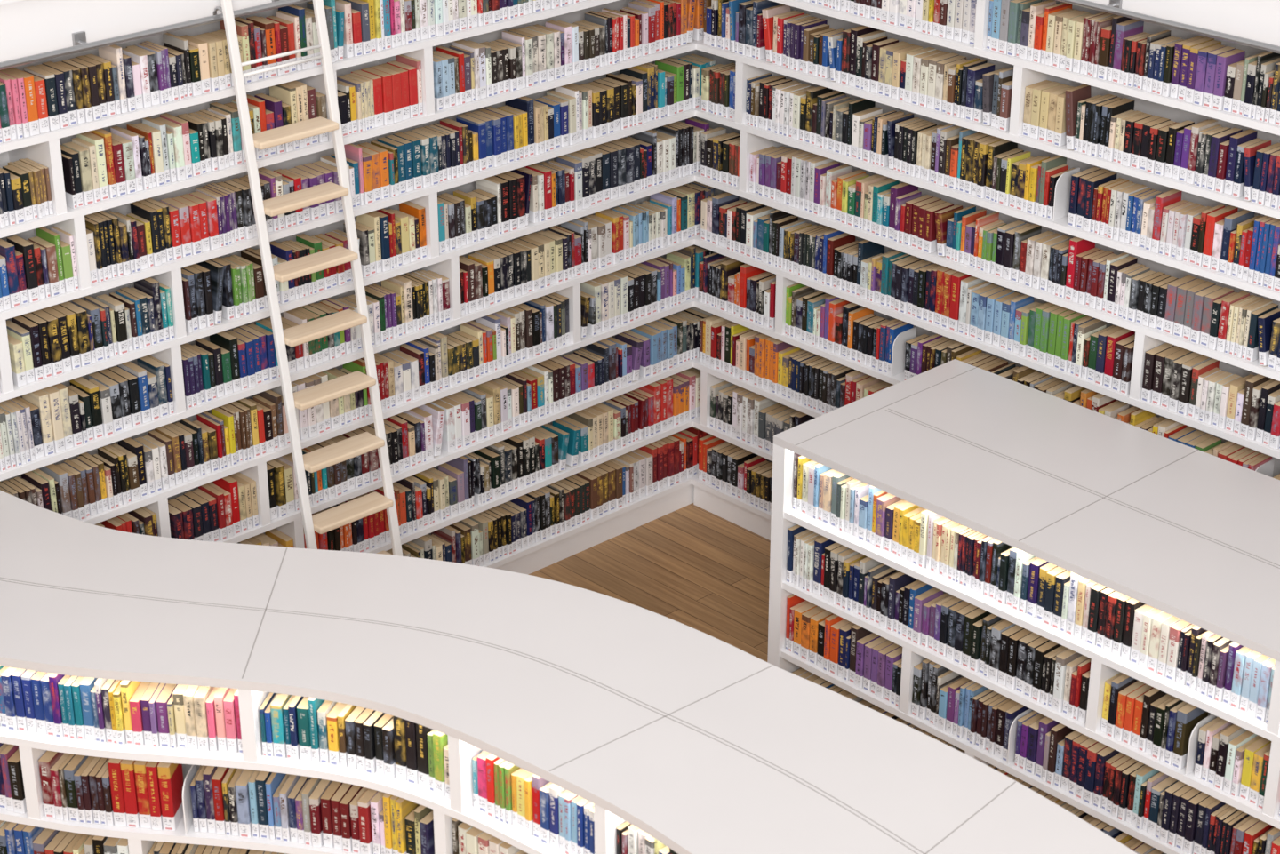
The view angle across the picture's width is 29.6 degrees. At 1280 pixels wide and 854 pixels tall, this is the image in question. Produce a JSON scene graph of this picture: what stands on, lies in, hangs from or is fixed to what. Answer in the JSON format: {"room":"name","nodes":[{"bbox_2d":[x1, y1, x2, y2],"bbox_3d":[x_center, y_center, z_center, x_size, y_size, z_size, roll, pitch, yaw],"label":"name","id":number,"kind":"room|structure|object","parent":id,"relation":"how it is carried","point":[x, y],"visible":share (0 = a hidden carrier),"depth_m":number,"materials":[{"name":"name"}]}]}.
{"room":"library","nodes":[
{"label":"library","id":0,"kind":"room"},
{"bbox_2d":[528,503,770,662],"bbox_3d":[0.000,1.695,7.411,12.000,0.050,14.000,0,25,0],"label":"floor","id":1,"kind":"structure","parent":0,"point":[690,565],"depth_m":9.73,"materials":[{"name":"brown wood"}]},
{"bbox_2d":[213,0,402,556],"bbox_3d":[-1.076,-0.248,8.229,0.382,2.780,0.489,-22,33,-38],"label":"library ladder","id":2,"kind":"object","parent":1,"relation":"on","point":[331,519],"visible":0.69,"depth_m":8.14,"materials":[{"name":"wood"}]},
{"bbox_2d":[0,0,703,575],"bbox_3d":[-1.355,-0.360,8.519,4.610,2.738,0.302,-22,33,-38],"label":"built-in bookshelf","id":3,"kind":"object","parent":1,"relation":"on","point":[28,28],"visible":0.2,"depth_m":8.54,"materials":[{"name":"white paint"}]},
{"bbox_2d":[0,0,311,70],"bbox_3d":[-1.334,-1.342,7.811,4.050,0.048,0.080,-22,33,-38],"label":"ladder rail","id":4,"kind":"object","parent":3,"relation":"attached to","point":[80,44],"visible":0.96,"depth_m":7.55,"materials":[{"name":"metal"}]},
{"bbox_2d":[0,0,715,566],"bbox_3d":[-1.349,-0.279,8.477,4.420,2.376,0.144,-22,33,-38],"label":"books","id":5,"kind":"object","parent":3,"relation":"in","point":[99,164],"visible":0.77,"depth_m":8.67,"materials":[{"name":"multicoloured paper"}]},
{"bbox_2d":[0,490,1137,853],"bbox_3d":[-0.404,1.300,6.778,4.737,1.201,1.379,15,29,30],"label":"bookcase","id":6,"kind":"object","parent":1,"relation":"on","point":[674,732],"visible":0.86,"depth_m":6.69,"materials":[{"name":"white laminate"}]},
{"bbox_2d":[0,665,677,853],"bbox_3d":[-0.595,1.373,6.535,3.835,1.025,0.690,15,29,30],"label":"books","id":7,"kind":"object","parent":6,"relation":"in","point":[243,803],"visible":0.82,"depth_m":6.81,"materials":[{"name":"multicoloured paper"}]},
{"bbox_2d":[691,0,1279,540],"bbox_3d":[1.707,-0.328,8.450,0.302,2.738,4.040,-22,33,-38],"label":"built-in bookshelf","id":8,"kind":"object","parent":1,"relation":"on","point":[1253,20],"visible":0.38,"depth_m":8.50,"materials":[{"name":"white paint"}]},
{"bbox_2d":[698,0,1279,512],"bbox_3d":[1.650,-0.267,8.454,0.144,2.375,3.962,-22,33,-39],"label":"books","id":9,"kind":"object","parent":8,"relation":"in","point":[1197,70],"visible":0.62,"depth_m":8.60,"materials":[{"name":"multicoloured paper"}]},
{"bbox_2d":[1056,0,1279,53],"bbox_3d":[1.580,-1.352,7.833,0.080,0.048,3.750,-22,33,-38],"label":"ladder rail","id":10,"kind":"object","parent":8,"relation":"attached to","point":[1115,6],"visible":1,"depth_m":7.69,"materials":[{"name":"metal"}]},
{"bbox_2d":[767,359,1279,853],"bbox_3d":[1.954,0.959,7.510,0.940,1.201,3.400,-22,33,-38],"label":"bookcase","id":11,"kind":"object","parent":1,"relation":"on","point":[1191,535],"visible":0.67,"depth_m":7.73,"materials":[{"name":"white laminate"}]},
{"bbox_2d":[785,453,1279,853],"bbox_3d":[1.681,1.032,7.265,0.164,1.025,3.273,-22,33,-38],"label":"books","id":12,"kind":"object","parent":11,"relation":"in","point":[1232,758],"visible":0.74,"depth_m":7.56,"materials":[{"name":"multicoloured paper"}]},
{"bbox_2d":[693,49,741,370],"bbox_3d":[2.431,-0.794,7.720,0.108,4.200,6.290,-22,33,-38],"label":"wall","id":13,"kind":"structure","parent":0,"point":[718,60],"depth_m":9.85,"materials":[{"name":"paint"}]}
]}

